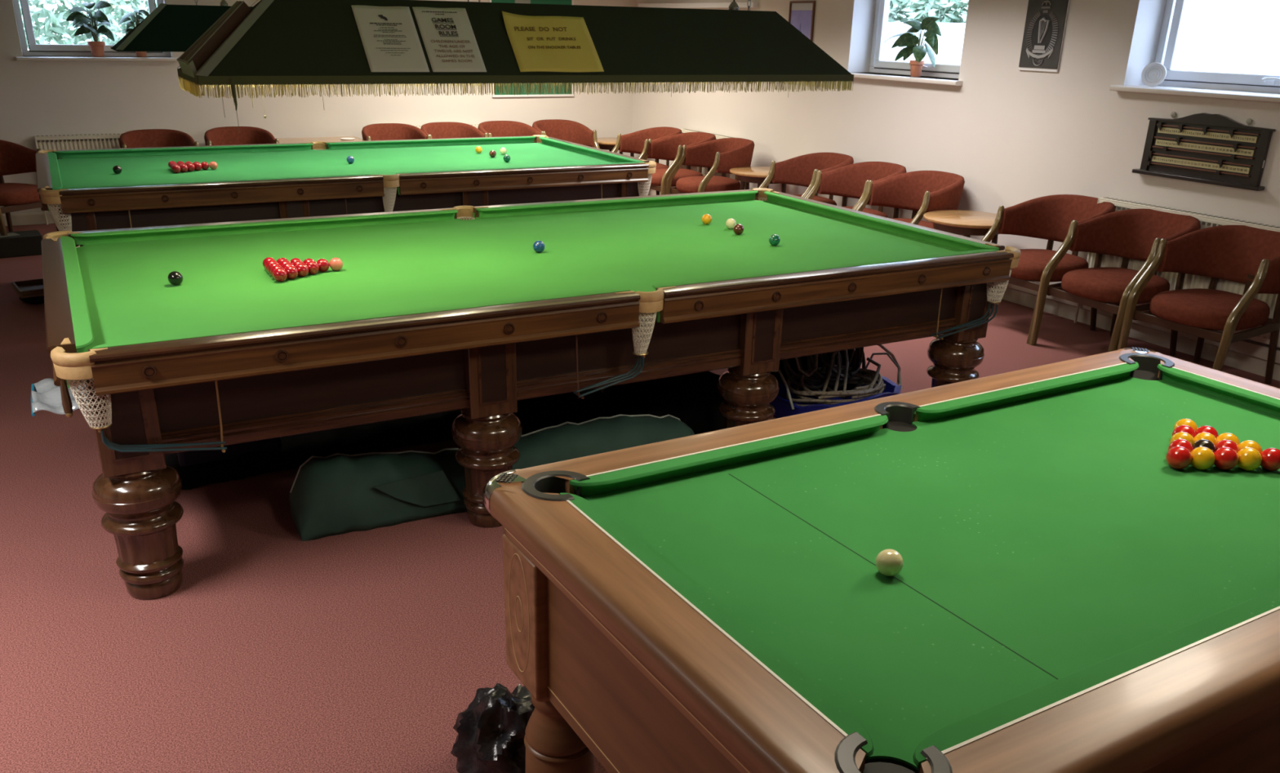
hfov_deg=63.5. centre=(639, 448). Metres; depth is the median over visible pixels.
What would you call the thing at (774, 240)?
ball
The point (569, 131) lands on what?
tub chair
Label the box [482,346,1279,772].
pool table
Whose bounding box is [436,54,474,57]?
print
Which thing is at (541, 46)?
print
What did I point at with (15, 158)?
tub chair
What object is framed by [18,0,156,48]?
hedge
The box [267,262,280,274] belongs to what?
ball
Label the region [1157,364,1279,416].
cushion
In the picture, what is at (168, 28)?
light
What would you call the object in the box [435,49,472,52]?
print
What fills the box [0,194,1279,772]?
floor
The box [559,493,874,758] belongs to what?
cushion
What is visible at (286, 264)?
ball
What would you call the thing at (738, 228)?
ball
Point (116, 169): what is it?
ball
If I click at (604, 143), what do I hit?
round table
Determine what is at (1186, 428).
ball
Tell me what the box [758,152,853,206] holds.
tub chair
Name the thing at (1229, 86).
window
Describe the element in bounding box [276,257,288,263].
ball
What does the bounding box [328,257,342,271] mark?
ball
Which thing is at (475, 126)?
radiator
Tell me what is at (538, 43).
notice
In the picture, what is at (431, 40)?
print
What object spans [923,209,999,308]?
round table
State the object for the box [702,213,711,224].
ball
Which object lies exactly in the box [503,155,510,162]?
ball
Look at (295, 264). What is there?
ball
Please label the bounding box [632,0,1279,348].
wall
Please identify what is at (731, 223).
cue ball
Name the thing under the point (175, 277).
ball
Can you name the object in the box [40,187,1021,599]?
table
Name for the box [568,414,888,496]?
cushion
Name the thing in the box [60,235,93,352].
cushion
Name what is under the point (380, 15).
print
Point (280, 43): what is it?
light
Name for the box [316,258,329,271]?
ball
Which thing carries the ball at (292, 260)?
on the table at (430, 311)
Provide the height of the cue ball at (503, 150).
0.052 m
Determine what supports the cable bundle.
in the bag at (784, 407)
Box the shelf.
[1132,168,1264,191]
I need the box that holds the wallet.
[31,377,89,416]
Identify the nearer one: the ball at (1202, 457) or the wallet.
the ball at (1202, 457)
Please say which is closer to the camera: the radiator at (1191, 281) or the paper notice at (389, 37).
the paper notice at (389, 37)
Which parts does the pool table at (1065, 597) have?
leg, panel, rail, long rail, long rail, panel, rail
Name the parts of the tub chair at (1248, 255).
leg, rail, rail, leg, seat, backrest, leg, rail, rail, leg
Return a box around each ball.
[112,165,121,173]
[167,271,182,285]
[171,164,181,173]
[179,164,187,172]
[186,163,195,171]
[193,162,202,170]
[200,161,208,169]
[208,161,217,169]
[262,257,275,268]
[265,259,278,271]
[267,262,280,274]
[270,265,283,277]
[272,267,287,281]
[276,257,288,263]
[279,260,291,266]
[281,262,293,269]
[284,265,297,279]
[289,257,301,263]
[292,260,304,266]
[295,262,308,276]
[302,257,314,264]
[306,261,319,274]
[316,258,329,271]
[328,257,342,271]
[346,155,354,164]
[475,146,482,153]
[488,150,496,157]
[499,147,506,154]
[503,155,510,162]
[533,240,545,253]
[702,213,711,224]
[725,217,736,229]
[733,223,743,235]
[768,234,780,245]
[875,548,903,576]
[1165,446,1191,469]
[1167,439,1193,452]
[1169,431,1195,444]
[1171,425,1195,437]
[1173,418,1197,430]
[1190,446,1215,470]
[1191,439,1216,452]
[1193,432,1217,444]
[1195,425,1218,438]
[1213,447,1238,470]
[1214,440,1239,453]
[1216,432,1239,445]
[1236,447,1262,471]
[1238,440,1262,453]
[1260,448,1279,471]
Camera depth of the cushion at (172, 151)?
7.47 m
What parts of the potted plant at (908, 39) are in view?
pot, stem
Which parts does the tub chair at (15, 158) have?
leg, leg, backrest, seat, rail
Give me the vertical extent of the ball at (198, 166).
0.052 m
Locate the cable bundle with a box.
[782,344,900,406]
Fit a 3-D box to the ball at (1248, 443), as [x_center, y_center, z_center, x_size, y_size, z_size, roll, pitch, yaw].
[1.356,0.007,2.302,0.051,0.051,0.051,-11,25,-27]
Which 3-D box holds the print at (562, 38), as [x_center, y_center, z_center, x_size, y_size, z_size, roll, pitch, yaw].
[-0.343,-1.590,4.016,0.209,0.018,0.001,-11,-19,-27]
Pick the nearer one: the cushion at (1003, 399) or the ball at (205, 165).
the cushion at (1003, 399)
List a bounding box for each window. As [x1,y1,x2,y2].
[12,0,178,61]
[850,0,963,85]
[1109,0,1279,102]
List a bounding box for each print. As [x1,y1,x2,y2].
[369,14,410,55]
[422,11,457,14]
[431,17,454,23]
[431,40,471,43]
[435,24,457,30]
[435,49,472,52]
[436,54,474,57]
[438,31,458,36]
[440,44,465,47]
[441,59,471,62]
[514,26,566,31]
[526,37,576,40]
[528,45,580,48]
[788,0,815,40]
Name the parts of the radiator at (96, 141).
panel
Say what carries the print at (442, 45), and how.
attached to the paper notice at (447, 35)
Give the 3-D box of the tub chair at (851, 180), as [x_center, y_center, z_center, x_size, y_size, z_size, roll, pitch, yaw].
[1.646,-1.766,7.953,0.702,0.805,0.606,-11,25,-27]
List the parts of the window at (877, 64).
sill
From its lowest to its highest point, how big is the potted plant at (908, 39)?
0.421 m
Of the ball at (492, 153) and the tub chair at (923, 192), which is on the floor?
the tub chair at (923, 192)
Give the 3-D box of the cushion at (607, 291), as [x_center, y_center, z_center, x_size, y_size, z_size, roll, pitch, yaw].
[-0.811,-0.414,3.371,1.743,0.048,0.050,-11,25,-27]
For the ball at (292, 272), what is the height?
0.052 m
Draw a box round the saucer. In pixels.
[340,137,355,139]
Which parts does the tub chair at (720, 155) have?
leg, rail, seat, leg, backrest, leg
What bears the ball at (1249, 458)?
on the pool table at (1065, 597)
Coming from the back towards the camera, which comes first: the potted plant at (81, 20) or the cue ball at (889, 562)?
the potted plant at (81, 20)
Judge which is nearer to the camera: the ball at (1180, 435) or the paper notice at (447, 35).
the ball at (1180, 435)
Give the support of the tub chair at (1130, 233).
on the floor
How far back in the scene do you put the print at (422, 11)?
3.86 m
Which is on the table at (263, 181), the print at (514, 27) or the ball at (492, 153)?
the ball at (492, 153)
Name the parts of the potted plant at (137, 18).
stem, pot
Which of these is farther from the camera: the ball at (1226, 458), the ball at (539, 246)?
the ball at (539, 246)
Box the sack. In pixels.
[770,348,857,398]
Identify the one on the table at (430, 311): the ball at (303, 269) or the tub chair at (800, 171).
the ball at (303, 269)
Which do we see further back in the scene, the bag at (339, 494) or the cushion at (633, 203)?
the cushion at (633, 203)
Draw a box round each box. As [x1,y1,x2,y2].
[0,230,42,258]
[11,278,44,303]
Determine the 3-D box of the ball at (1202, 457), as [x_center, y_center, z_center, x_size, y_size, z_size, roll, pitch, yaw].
[1.228,0.022,2.260,0.051,0.051,0.051,-11,25,-27]
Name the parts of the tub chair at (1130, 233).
leg, rail, seat, leg, leg, backrest, rail, leg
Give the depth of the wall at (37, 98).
9.46 m
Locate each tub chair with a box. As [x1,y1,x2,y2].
[0,139,57,235]
[119,128,199,148]
[204,126,279,146]
[361,123,431,141]
[420,121,488,138]
[477,120,542,137]
[532,119,599,148]
[610,126,682,195]
[644,132,715,195]
[665,137,754,194]
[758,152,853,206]
[804,161,906,217]
[855,170,964,229]
[982,194,1115,344]
[1029,208,1200,355]
[1116,225,1279,384]
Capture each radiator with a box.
[34,133,121,224]
[416,124,478,128]
[680,128,735,179]
[1074,196,1279,347]
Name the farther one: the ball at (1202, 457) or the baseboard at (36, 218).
the baseboard at (36, 218)
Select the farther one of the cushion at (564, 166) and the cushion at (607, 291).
the cushion at (564, 166)
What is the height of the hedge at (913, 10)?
2.224 m
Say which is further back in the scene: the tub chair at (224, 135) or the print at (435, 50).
the tub chair at (224, 135)
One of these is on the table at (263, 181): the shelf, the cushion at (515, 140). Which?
the cushion at (515, 140)
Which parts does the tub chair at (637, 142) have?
leg, leg, backrest, leg, seat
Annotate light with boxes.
[110,0,480,52]
[176,0,853,133]
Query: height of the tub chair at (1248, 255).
0.805 m
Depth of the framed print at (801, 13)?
8.71 m
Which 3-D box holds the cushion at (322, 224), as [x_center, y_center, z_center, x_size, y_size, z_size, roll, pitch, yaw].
[-1.686,-1.039,4.849,1.743,0.048,0.050,-11,25,-27]
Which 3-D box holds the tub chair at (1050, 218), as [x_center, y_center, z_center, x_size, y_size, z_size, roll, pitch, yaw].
[2.547,-1.155,6.507,0.702,0.805,0.606,-10,25,-26]
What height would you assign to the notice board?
1.060 m
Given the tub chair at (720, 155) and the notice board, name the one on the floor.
the tub chair at (720, 155)
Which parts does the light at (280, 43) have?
lamp shade, chain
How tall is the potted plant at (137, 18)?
0.392 m
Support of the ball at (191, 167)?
on the table at (263, 181)
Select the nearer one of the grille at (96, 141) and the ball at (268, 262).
the ball at (268, 262)
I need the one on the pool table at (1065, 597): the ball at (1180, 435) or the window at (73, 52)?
the ball at (1180, 435)
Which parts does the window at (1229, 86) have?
sill, frame, handle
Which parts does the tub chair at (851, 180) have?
leg, leg, backrest, seat, leg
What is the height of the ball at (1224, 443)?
0.051 m
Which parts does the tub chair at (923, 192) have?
leg, seat, leg, backrest, leg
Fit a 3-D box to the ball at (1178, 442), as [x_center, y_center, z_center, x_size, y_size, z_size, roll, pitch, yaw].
[1.202,0.005,2.300,0.051,0.051,0.051,-11,25,-27]
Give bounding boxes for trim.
[638,2,758,8]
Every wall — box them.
[0,0,634,214]
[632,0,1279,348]
[884,22,1279,75]
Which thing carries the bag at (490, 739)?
on the floor
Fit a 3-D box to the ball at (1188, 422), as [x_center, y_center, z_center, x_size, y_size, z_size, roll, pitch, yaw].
[1.279,-0.044,2.424,0.051,0.051,0.051,-11,25,-27]
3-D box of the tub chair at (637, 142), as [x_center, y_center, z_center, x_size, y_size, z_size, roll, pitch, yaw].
[0.052,-2.778,10.341,0.702,0.805,0.606,-11,25,-27]
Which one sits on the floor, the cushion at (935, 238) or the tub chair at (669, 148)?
the tub chair at (669, 148)
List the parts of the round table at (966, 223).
leg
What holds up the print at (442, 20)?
attached to the paper notice at (447, 35)
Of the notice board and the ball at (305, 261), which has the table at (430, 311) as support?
the ball at (305, 261)
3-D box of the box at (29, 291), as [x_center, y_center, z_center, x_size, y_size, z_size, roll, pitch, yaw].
[-3.913,-1.001,6.684,0.200,0.115,0.320,-15,27,-34]
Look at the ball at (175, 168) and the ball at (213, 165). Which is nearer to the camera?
the ball at (175, 168)
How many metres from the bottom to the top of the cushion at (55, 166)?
0.048 m
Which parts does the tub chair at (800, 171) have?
leg, leg, backrest, seat, leg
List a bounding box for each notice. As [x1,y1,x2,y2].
[351,4,429,71]
[412,6,486,71]
[502,11,604,71]
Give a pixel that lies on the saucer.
(340, 138)
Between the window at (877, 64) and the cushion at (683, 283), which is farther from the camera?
the window at (877, 64)
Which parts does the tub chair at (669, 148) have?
leg, rail, leg, seat, backrest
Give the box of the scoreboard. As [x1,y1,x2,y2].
[1132,111,1275,191]
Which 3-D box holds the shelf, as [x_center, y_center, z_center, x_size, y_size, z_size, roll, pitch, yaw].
[3.176,-1.540,5.919,0.060,0.022,0.790,-11,25,-27]
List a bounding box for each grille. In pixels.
[34,133,121,149]
[1086,196,1279,266]
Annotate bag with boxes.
[289,413,694,541]
[449,683,534,772]
[770,352,902,418]
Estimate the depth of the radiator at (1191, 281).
5.93 m
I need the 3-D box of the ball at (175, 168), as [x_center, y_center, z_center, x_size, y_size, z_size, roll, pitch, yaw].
[-2.946,-1.774,6.570,0.052,0.052,0.052,-11,25,-27]
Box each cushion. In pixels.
[47,151,62,190]
[53,143,312,158]
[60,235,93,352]
[61,173,378,189]
[71,209,457,244]
[93,288,630,348]
[326,136,535,149]
[395,162,639,173]
[475,191,758,217]
[539,137,644,162]
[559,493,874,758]
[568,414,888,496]
[652,248,999,288]
[764,191,999,250]
[912,595,1279,768]
[915,361,1138,421]
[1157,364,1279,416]
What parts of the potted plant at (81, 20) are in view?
stem, pot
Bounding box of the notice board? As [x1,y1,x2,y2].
[488,0,573,97]
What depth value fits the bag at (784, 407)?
4.95 m
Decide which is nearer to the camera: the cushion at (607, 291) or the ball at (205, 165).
the cushion at (607, 291)
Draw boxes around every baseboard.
[2,211,59,226]
[644,188,1279,381]
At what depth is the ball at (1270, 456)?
2.25 m
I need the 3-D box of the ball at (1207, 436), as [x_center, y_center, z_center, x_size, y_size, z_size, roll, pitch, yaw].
[1.279,-0.011,2.342,0.051,0.051,0.051,-11,25,-27]
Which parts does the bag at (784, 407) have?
handle, handle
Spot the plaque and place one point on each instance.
(1045, 25)
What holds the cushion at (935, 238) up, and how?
on the table at (430, 311)
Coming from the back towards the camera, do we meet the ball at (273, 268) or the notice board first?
the notice board
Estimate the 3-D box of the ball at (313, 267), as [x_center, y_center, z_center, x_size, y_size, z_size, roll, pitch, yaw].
[-1.285,-0.708,4.054,0.052,0.052,0.052,-11,25,-27]
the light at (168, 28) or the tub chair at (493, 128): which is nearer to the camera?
the light at (168, 28)
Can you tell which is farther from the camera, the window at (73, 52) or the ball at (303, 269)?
the window at (73, 52)
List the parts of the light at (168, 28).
lamp shade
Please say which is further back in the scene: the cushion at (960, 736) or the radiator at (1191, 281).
the radiator at (1191, 281)
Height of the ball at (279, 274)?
0.052 m
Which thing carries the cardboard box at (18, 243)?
on the floor
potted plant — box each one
[66,0,114,57]
[117,8,149,57]
[882,17,941,76]
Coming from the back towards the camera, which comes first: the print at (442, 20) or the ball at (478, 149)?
the ball at (478, 149)
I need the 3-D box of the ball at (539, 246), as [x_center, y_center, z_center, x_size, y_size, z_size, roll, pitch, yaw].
[-0.442,-0.883,4.528,0.052,0.052,0.052,-11,25,-27]
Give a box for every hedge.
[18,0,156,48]
[888,0,968,22]
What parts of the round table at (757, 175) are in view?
leg, leg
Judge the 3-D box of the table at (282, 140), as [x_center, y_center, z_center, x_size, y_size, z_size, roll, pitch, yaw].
[-3.014,-2.574,9.826,0.800,0.685,0.500,-11,25,-27]
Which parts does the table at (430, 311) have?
rest handle, inset panel, block moulding, leg, ball rail, skirt panel, skirt moulding, leg, inset panel, block moulding, ball rail, skirt panel, skirt moulding, leg, inset panel, block moulding, skirt moulding, skirt panel, leg, ball rail, inset panel, block moulding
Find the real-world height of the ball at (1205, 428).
0.051 m
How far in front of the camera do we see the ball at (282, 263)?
4.04 m
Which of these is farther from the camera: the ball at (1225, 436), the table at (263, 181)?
the table at (263, 181)
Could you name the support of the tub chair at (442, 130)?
on the floor
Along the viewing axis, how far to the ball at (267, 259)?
4.08 m
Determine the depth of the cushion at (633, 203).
5.63 m
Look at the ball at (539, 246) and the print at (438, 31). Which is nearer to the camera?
the print at (438, 31)
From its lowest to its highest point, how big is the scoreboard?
0.370 m
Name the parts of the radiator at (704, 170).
panel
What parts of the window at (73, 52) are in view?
sill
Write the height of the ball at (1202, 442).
0.051 m
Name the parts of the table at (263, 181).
inset panel, block moulding, skirt panel, block moulding, inset panel, skirt panel, inset panel, block moulding, skirt panel, inset panel, block moulding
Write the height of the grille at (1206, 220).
0.613 m
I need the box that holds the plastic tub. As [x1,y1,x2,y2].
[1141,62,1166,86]
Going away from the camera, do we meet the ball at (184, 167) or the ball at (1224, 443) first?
the ball at (1224, 443)
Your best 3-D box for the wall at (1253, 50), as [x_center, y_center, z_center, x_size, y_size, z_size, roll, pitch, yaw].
[6.408,-3.602,10.512,0.300,1.260,21.000,-11,25,-27]
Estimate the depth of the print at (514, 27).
4.01 m
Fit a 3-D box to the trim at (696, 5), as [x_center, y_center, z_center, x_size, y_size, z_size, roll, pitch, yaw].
[0.519,-4.323,10.095,0.060,0.045,2.150,-11,25,-27]
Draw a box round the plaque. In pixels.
[1018,0,1070,72]
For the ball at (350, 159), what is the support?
on the table at (263, 181)
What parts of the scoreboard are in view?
slider rail, slider rail, slider rail, crest rail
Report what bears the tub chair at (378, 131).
on the floor
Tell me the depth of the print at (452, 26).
3.85 m
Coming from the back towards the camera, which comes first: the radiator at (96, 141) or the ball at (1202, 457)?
the radiator at (96, 141)
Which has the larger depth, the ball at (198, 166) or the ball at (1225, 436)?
the ball at (198, 166)
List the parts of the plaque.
crown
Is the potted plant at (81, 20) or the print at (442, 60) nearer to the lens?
the print at (442, 60)
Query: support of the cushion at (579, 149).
on the table at (263, 181)
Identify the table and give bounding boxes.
[35,134,656,231]
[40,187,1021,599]
[278,136,366,143]
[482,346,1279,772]
[597,137,634,157]
[728,166,786,193]
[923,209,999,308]
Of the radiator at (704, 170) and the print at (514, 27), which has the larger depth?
the radiator at (704, 170)
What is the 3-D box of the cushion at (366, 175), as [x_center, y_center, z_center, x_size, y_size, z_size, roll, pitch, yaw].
[-2.382,-1.531,6.016,1.743,0.048,0.050,-11,25,-27]
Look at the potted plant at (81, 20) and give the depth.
8.91 m
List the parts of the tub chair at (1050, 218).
leg, rail, leg, seat, leg, rail, backrest, leg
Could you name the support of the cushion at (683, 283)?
on the table at (430, 311)
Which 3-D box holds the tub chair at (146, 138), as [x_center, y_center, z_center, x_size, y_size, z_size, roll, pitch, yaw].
[-4.164,-2.342,9.043,0.606,0.805,0.702,-12,26,-29]
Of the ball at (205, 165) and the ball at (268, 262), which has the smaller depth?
the ball at (268, 262)

